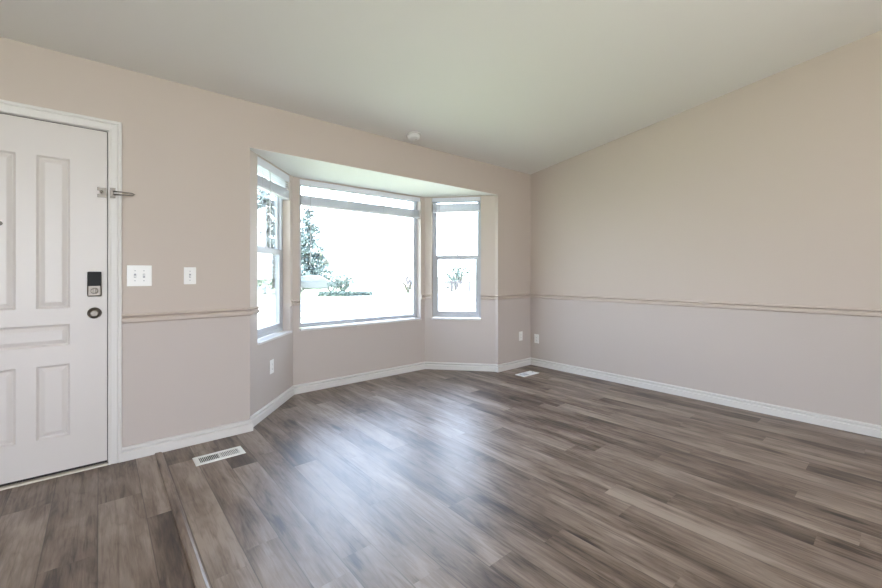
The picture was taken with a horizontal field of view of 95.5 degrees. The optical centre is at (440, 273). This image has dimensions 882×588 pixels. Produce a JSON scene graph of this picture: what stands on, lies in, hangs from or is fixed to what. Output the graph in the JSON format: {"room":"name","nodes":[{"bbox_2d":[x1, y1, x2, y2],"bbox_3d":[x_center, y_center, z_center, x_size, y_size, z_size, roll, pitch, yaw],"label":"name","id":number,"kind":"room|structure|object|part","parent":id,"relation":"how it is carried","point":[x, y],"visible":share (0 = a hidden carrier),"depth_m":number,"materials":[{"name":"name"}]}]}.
{"room":"empty living room","nodes":[
{"label":"empty living room","id":0,"kind":"room"},
{"bbox_2d":[0,37,530,446],"bbox_3d":[-1.618,-0.047,2.947,7.200,2.493,0.140,0,0,-40],"label":"wall","id":1,"kind":"structure","parent":0,"point":[186,149],"depth_m":2.78,"materials":[{"name":"paint"}]},
{"bbox_2d":[0,99,121,464],"bbox_3d":[-2.401,0.115,2.176,1.048,2.127,0.018,0,0,-40],"label":"door frame","id":2,"kind":"structure","parent":1,"relation":"attached to","point":[114,128],"depth_m":2.48,"materials":[{"name":"white paint"}]},
{"bbox_2d":[0,112,134,490],"bbox_3d":[-2.385,0.140,2.246,1.064,2.079,0.208,0,0,-40],"label":"door","id":3,"kind":"structure","parent":1,"relation":"in","point":[54,175],"depth_m":2.32,"materials":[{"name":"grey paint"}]},
{"bbox_3d":[-2.451,0.140,2.235,0.950,2.079,0.138,0,0,-40],"label":"frame","id":4,"kind":"part","parent":3,"relation":"part of","materials":[{"name":"white paint"}]},
{"bbox_3d":[-2.088,0.239,2.415,0.068,0.068,0.068,0,0,-40],"label":"knob","id":5,"kind":"part","parent":3,"relation":"part of","materials":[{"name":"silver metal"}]},
{"bbox_3d":[-1.976,-0.499,2.501,0.112,0.025,0.010,0,0,-30],"label":"guard arm","id":6,"kind":"part","parent":3,"relation":"part of","materials":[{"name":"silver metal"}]},
{"bbox_2d":[127,265,151,285],"bbox_3d":[-1.934,0.013,2.572,0.128,0.134,0.020,0,0,-40],"label":"light switch","id":7,"kind":"object","parent":1,"relation":"attached to","point":[137,275],"visible":1,"depth_m":2.58,"materials":[{"name":"white plastic"}]},
{"bbox_2d":[122,419,252,461],"bbox_3d":[-1.709,1.135,2.765,0.773,0.088,0.018,0,0,-40],"label":"baseboard","id":8,"kind":"structure","parent":1,"relation":"attached to","point":[144,449],"depth_m":2.73,"materials":[{"name":"white paint"}]},
{"bbox_2d":[122,308,253,323],"bbox_3d":[-1.706,0.286,2.765,0.778,0.058,0.023,0,0,-40],"label":"trim","id":9,"kind":"structure","parent":1,"relation":"attached to","point":[202,314],"depth_m":2.73,"materials":[{"name":"beige paint"}]},
{"bbox_2d":[184,267,195,283],"bbox_3d":[-1.722,0.014,2.752,0.072,0.117,0.020,0,0,-40],"label":"light switch","id":10,"kind":"object","parent":1,"relation":"attached to","point":[189,272],"visible":1,"depth_m":2.75,"materials":[{"name":"white plastic"}]},
{"bbox_2d":[498,357,530,371],"bbox_3d":[0.924,1.135,5.009,0.655,0.088,0.018,0,0,-40],"label":"baseboard","id":11,"kind":"structure","parent":1,"relation":"attached to","point":[523,362],"depth_m":4.99,"materials":[{"name":"white paint"}]},
{"bbox_2d":[498,293,530,299],"bbox_3d":[0.924,0.286,5.005,0.660,0.058,0.023,0,0,-40],"label":"trim","id":12,"kind":"structure","parent":1,"relation":"attached to","point":[511,296],"depth_m":4.99,"materials":[{"name":"beige paint"}]},
{"bbox_2d":[519,331,522,340],"bbox_3d":[1.014,0.792,5.092,0.070,0.115,0.008,0,0,-40],"label":"wall outlet","id":13,"kind":"object","parent":1,"relation":"attached to","point":[521,332],"visible":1,"depth_m":5.09,"materials":[{"name":"white plastic"}]},
{"bbox_2d":[250,150,292,415],"bbox_3d":[-1.524,0.125,3.513,0.140,2.150,0.941,0,0,1],"label":"wall","id":14,"kind":"structure","parent":0,"point":[265,387],"depth_m":3.38,"materials":[{"name":"paint"}]},
{"bbox_2d":[250,306,259,313],"bbox_3d":[-1.448,0.286,3.111,0.023,0.058,0.140,0,0,1],"label":"trim","id":15,"kind":"structure","parent":14,"relation":"attached to","point":[256,310],"depth_m":3.13,"materials":[{"name":"beige paint"}]},
{"bbox_2d":[250,386,293,426],"bbox_3d":[-1.445,1.135,3.480,0.018,0.088,0.878,0,0,1],"label":"baseboard","id":16,"kind":"structure","parent":14,"relation":"attached to","point":[257,417],"depth_m":3.41,"materials":[{"name":"white paint"}]},
{"bbox_2d":[270,359,273,373],"bbox_3d":[-1.451,0.797,3.441,0.008,0.118,0.072,0,0,1],"label":"wall outlet","id":17,"kind":"object","parent":14,"relation":"attached to","point":[272,360],"visible":1,"depth_m":3.43,"materials":[{"name":"white plastic"}]},
{"bbox_2d":[257,168,291,344],"bbox_3d":[-1.509,-0.185,3.517,0.154,1.505,0.664,0,0,1],"label":"window","id":18,"kind":"structure","parent":14,"relation":"in","point":[269,260],"depth_m":3.62,"materials":[{"name":"grey plastic"}]},
{"bbox_3d":[-1.567,-0.554,3.518,0.006,0.684,0.580,0,0,1],"label":"glass pane","id":19,"kind":"part","parent":18,"relation":"part of","materials":[{"name":"clear glass"}]},
{"bbox_3d":[-1.539,0.143,3.518,0.006,0.657,0.540,0,0,1],"label":"glass pane","id":20,"kind":"part","parent":18,"relation":"part of","materials":[{"name":"clear glass"}]},
{"bbox_3d":[-1.539,0.143,3.518,0.026,0.743,0.603,0,0,1],"label":"sash","id":21,"kind":"part","parent":18,"relation":"part of","materials":[{"name":"clear glass"}]},
{"bbox_2d":[257,156,288,247],"bbox_3d":[-1.473,-0.579,3.517,0.072,0.717,0.654,0,0,1],"label":"window blind","id":22,"kind":"object","parent":18,"relation":"attached to","point":[263,183],"visible":0.79,"depth_m":3.45,"materials":[{"name":"white plastic"}]},
{"bbox_3d":[-1.482,-0.715,3.517,0.048,0.020,0.638,0,0,1],"label":"rail","id":23,"kind":"part","parent":22,"relation":"part of","materials":[{"name":"white plastic"}]},
{"bbox_3d":[-1.477,0.557,3.517,0.092,0.022,0.664,0,0,1],"label":"sill","id":24,"kind":"part","parent":18,"relation":"part of","materials":[{"name":"white paint"}]},
{"bbox_3d":[-1.568,-0.543,3.518,0.027,0.729,0.603,0,0,1],"label":"sash","id":25,"kind":"part","parent":18,"relation":"part of","materials":[{"name":"grey plastic"}]},
{"bbox_2d":[293,177,424,384],"bbox_3d":[-0.870,0.125,4.503,1.764,2.150,0.140,0,0,-40],"label":"wall","id":26,"kind":"structure","parent":0,"point":[322,354],"depth_m":4.33,"materials":[{"name":"paint"}]},
{"bbox_2d":[294,300,299,305],"bbox_3d":[-1.416,0.286,3.931,0.064,0.058,0.023,0,0,-40],"label":"trim","id":27,"kind":"structure","parent":26,"relation":"attached to","point":[297,302],"depth_m":3.93,"materials":[{"name":"beige paint"}]},
{"bbox_2d":[293,362,424,394],"bbox_3d":[-0.819,1.135,4.443,1.636,0.088,0.018,0,0,-40],"label":"baseboard","id":28,"kind":"structure","parent":26,"relation":"attached to","point":[333,382],"depth_m":4.34,"materials":[{"name":"white paint"}]},
{"bbox_2d":[300,184,421,330],"bbox_3d":[-0.859,-0.185,4.493,1.506,1.505,0.154,0,0,-40],"label":"window","id":29,"kind":"structure","parent":26,"relation":"in","point":[309,326],"depth_m":4.59,"materials":[{"name":"grey plastic"}]},
{"bbox_2d":[300,179,419,261],"bbox_3d":[-0.836,-0.529,4.466,1.496,0.817,0.072,0,0,-40],"label":"window blind","id":30,"kind":"object","parent":29,"relation":"attached to","point":[310,201],"visible":0.9,"depth_m":4.36,"materials":[{"name":"white plastic"}]},
{"bbox_3d":[-0.842,-0.692,4.472,1.480,0.020,0.048,0,0,-40],"label":"rail","id":31,"kind":"part","parent":30,"relation":"part of","materials":[{"name":"white plastic"}]},
{"bbox_3d":[-0.839,0.557,4.469,1.506,0.022,0.092,0,0,-40],"label":"sill","id":32,"kind":"part","parent":29,"relation":"part of","materials":[{"name":"white paint"}]},
{"bbox_2d":[250,147,496,196],"bbox_3d":[-0.655,-0.999,4.241,2.842,0.102,0.859,0,0,-40],"label":"ceiling","id":33,"kind":"structure","parent":0,"point":[296,166],"depth_m":3.96,"materials":[{"name":"white paint"}]},
{"bbox_2d":[0,365,881,587],"bbox_3d":[0.276,1.180,0.658,7.406,0.001,7.400,0,0,-40],"label":"floor","id":34,"kind":"structure","parent":0,"point":[425,478],"depth_m":2.10,"materials":[{"name":"brown laminate"}]},
{"bbox_2d":[155,452,209,587],"bbox_3d":[0.274,1.175,0.133,0.042,0.008,6.562,0,0,-40],"label":"transition strip","id":35,"kind":"object","parent":34,"relation":"on","point":[199,578],"visible":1,"depth_m":1.84,"materials":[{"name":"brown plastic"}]},
{"bbox_2d":[192,446,245,465],"bbox_3d":[-1.435,1.175,2.597,0.284,0.009,0.138,0,0,-40],"label":"floor vent","id":36,"kind":"object","parent":34,"relation":"in","point":[212,457],"visible":1,"depth_m":2.59,"materials":[{"name":"white plastic"}]},
{"bbox_2d":[515,371,537,376],"bbox_3d":[1.014,1.175,4.716,0.284,0.009,0.138,0,0,-40],"label":"floor vent","id":37,"kind":"object","parent":34,"relation":"in","point":[528,373],"visible":1,"depth_m":4.72,"materials":[{"name":"white plastic"}]},
{"bbox_2d":[0,0,881,174],"bbox_3d":[0.568,-1.865,0.375,7.490,1.184,6.890,0,0,-40],"label":"ceiling","id":38,"kind":"structure","parent":0,"point":[530,87],"depth_m":2.71,"materials":[{"name":"white paint"}]},
{"bbox_2d":[406,131,420,140],"bbox_3d":[-0.261,-1.298,3.803,0.144,0.058,0.143,0,0,-36],"label":"smoke detector","id":39,"kind":"object","parent":38,"relation":"attached to","point":[412,136],"visible":1,"depth_m":3.76,"materials":[{"name":"white plastic"}]},
{"bbox_2d":[425,195,494,363],"bbox_3d":[0.206,0.125,4.987,0.934,2.150,0.140,0,0,9],"label":"wall","id":40,"kind":"structure","parent":0,"point":[452,341],"depth_m":4.90,"materials":[{"name":"paint"}]},
{"bbox_2d":[425,294,431,298],"bbox_3d":[-0.162,0.286,4.962,0.086,0.058,0.023,0,0,9],"label":"trim","id":41,"kind":"structure","parent":40,"relation":"attached to","point":[427,296],"depth_m":4.96,"materials":[{"name":"beige paint"}]},
{"bbox_2d":[431,198,480,320],"bbox_3d":[0.192,-0.185,4.974,0.604,1.505,0.154,0,0,9],"label":"window","id":42,"kind":"structure","parent":40,"relation":"in","point":[437,315],"depth_m":4.99,"materials":[{"name":"grey plastic"}]},
{"bbox_2d":[432,197,479,234],"bbox_3d":[0.187,-0.709,4.939,0.594,0.457,0.072,0,0,9],"label":"window blind","id":43,"kind":"object","parent":42,"relation":"attached to","point":[439,208],"visible":1,"depth_m":4.93,"materials":[{"name":"white plastic"}]},
{"bbox_3d":[0.188,-0.770,4.947,0.578,0.020,0.048,0,0,9],"label":"rail","id":44,"kind":"part","parent":43,"relation":"part of","materials":[{"name":"white plastic"}]},
{"bbox_3d":[0.188,0.557,4.943,0.604,0.022,0.092,0,0,9],"label":"sill","id":45,"kind":"part","parent":42,"relation":"part of","materials":[{"name":"white paint"}]},
{"bbox_3d":[0.197,0.143,5.004,0.543,0.743,0.026,0,0,9],"label":"sash","id":46,"kind":"part","parent":42,"relation":"part of","materials":[{"name":"clear glass"}]},
{"bbox_3d":[0.202,-0.543,5.033,0.543,0.729,0.027,0,0,9],"label":"sash","id":47,"kind":"part","parent":42,"relation":"part of","materials":[{"name":"clear glass"}]},
{"bbox_2d":[425,362,494,371],"bbox_3d":[0.226,1.135,4.904,0.870,0.088,0.018,0,0,9],"label":"baseboard","id":48,"kind":"structure","parent":40,"relation":"attached to","point":[428,365],"depth_m":4.89,"materials":[{"name":"white paint"}]},
{"bbox_2d":[481,295,494,299],"bbox_3d":[0.569,0.286,4.848,0.174,0.058,0.023,0,0,9],"label":"trim","id":49,"kind":"structure","parent":40,"relation":"attached to","point":[483,297],"depth_m":4.84,"materials":[{"name":"beige paint"}]},
{"bbox_2d":[531,30,881,425],"bbox_3d":[3.316,-0.537,2.815,0.140,3.474,6.740,0,0,-40],"label":"wall","id":50,"kind":"structure","parent":0,"point":[768,190],"depth_m":3.54,"materials":[{"name":"paint"}]},
{"bbox_2d":[534,334,538,342],"bbox_3d":[1.228,0.835,5.151,0.008,0.115,0.070,0,0,-40],"label":"wall outlet","id":51,"kind":"object","parent":50,"relation":"attached to","point":[536,336],"visible":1,"depth_m":5.15,"materials":[{"name":"white plastic"}]},
{"bbox_2d":[531,358,881,437],"bbox_3d":[3.301,1.135,2.711,0.018,0.088,6.600,0,0,-40],"label":"baseboard","id":52,"kind":"structure","parent":50,"relation":"attached to","point":[864,428],"depth_m":3.55,"materials":[{"name":"white paint"}]},
{"bbox_2d":[531,293,881,317],"bbox_3d":[3.299,0.286,2.709,0.023,0.058,6.600,0,0,-40],"label":"trim","id":53,"kind":"structure","parent":50,"relation":"attached to","point":[704,304],"depth_m":3.55,"materials":[{"name":"beige paint"}]},
{"label":"outside","id":54,"kind":"structure","parent":0,"visible":0},
{"bbox_2d":[319,307,466,322],"bbox_3d":[2.914,1.680,10.657,6.003,0.120,18.244,0,0,-38],"label":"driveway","id":55,"kind":"structure","parent":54,"point":[396,312],"depth_m":15.94,"materials":[{"name":"concrete"}]},
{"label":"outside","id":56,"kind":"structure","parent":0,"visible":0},
{"bbox_2d":[301,277,475,327],"bbox_3d":[-19.280,1.710,60.063,200.000,0.120,170.000,0,0,-40],"label":"ground","id":57,"kind":"structure","parent":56,"point":[312,292],"depth_m":35.28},
{"bbox_2d":[301,206,334,288],"bbox_3d":[-14.517,-3.262,44.068,5.958,10.095,6.458,0,0,-40],"label":"spruce tree","id":58,"kind":"object","parent":57,"relation":"on","point":[317,259],"visible":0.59,"depth_m":43.52,"materials":[{"name":"green plant"}]},
{"bbox_2d":[301,275,339,291],"bbox_3d":[-11.377,0.880,36.502,4.388,1.500,1.830,0,0,-15],"label":"car","id":59,"kind":"object","parent":57,"relation":"on","point":[310,281],"visible":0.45,"depth_m":35.66,"materials":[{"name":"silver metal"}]},
{"bbox_2d":[327,274,354,290],"bbox_3d":[-7.872,0.843,32.113,2.283,1.656,2.091,0,0,-40],"label":"rounded shrub","id":60,"kind":"object","parent":57,"relation":"on","point":[347,280],"visible":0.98,"depth_m":31.78,"materials":[{"name":"green plant"}]},
{"bbox_3d":[-7.638,0.918,31.789,1.405,1.506,0.859,0,0,-40],"label":"stem","id":61,"kind":"part","parent":60,"relation":"part of","materials":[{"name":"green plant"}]},
{"bbox_2d":[317,291,372,295],"bbox_3d":[-7.051,1.468,29.523,4.008,0.482,1.436,0,0,-7],"label":"hedge","id":62,"kind":"object","parent":57,"relation":"on","point":[331,293],"visible":0.97,"depth_m":29.39,"materials":[{"name":"green plant"}]},
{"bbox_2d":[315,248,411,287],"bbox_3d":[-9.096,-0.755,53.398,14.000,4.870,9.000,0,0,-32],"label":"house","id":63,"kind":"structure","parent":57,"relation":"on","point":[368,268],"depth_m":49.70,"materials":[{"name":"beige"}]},
{"bbox_2d":[393,270,411,292],"bbox_3d":[-2.886,0.660,34.152,2.716,2.032,2.532,0,0,-40],"label":"leafy tree","id":64,"kind":"object","parent":57,"relation":"on","point":[408,287],"visible":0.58,"depth_m":33.85,"materials":[{"name":"green plant"}]},
{"bbox_3d":[-2.868,0.844,34.051,1.701,1.665,1.625,0,0,1],"label":"stem","id":65,"kind":"part","parent":64,"relation":"part of","materials":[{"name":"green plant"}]},
{"bbox_2d":[438,280,469,291],"bbox_3d":[0.991,1.090,36.217,3.343,1.120,0.163,0,0,12],"label":"picket fence","id":66,"kind":"object","parent":57,"relation":"on","point":[450,282],"visible":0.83,"depth_m":36.09,"materials":[{"name":"white wood"}]},
{"bbox_2d":[444,269,467,290],"bbox_3d":[1.409,0.594,38.560,2.147,2.154,2.287,0,0,-40],"label":"rounded shrub","id":67,"kind":"object","parent":57,"relation":"on","point":[452,277],"visible":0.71,"depth_m":38.53,"materials":[{"name":"green plant"}]},
{"bbox_3d":[1.326,0.736,38.587,0.918,1.872,1.358,0,0,24],"label":"stem","id":68,"kind":"part","parent":67,"relation":"part of","materials":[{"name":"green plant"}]},
{"bbox_2d":[443,260,475,283],"bbox_3d":[2.908,-0.291,60.038,4.623,3.973,5.366,0,0,-40],"label":"leafy tree","id":69,"kind":"object","parent":57,"relation":"on","point":[463,272],"visible":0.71,"depth_m":59.52,"materials":[{"name":"green plant"}]},
{"bbox_3d":[2.586,0.085,60.062,2.299,3.220,3.080,0,0,13],"label":"stem","id":70,"kind":"part","parent":69,"relation":"part of","materials":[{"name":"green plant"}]},
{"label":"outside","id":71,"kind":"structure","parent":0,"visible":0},
{"bbox_2d":[301,302,475,317],"bbox_3d":[8.511,1.670,27.448,200.000,0.120,3.500,0,0,-40],"label":"sidewalk","id":72,"kind":"structure","parent":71,"point":[308,314],"depth_m":17.56,"materials":[{"name":"concrete"}]},
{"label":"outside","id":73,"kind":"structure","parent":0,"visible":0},
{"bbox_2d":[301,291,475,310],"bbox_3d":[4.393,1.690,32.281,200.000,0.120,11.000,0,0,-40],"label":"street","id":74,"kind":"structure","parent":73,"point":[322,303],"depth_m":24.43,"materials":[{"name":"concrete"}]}
]}

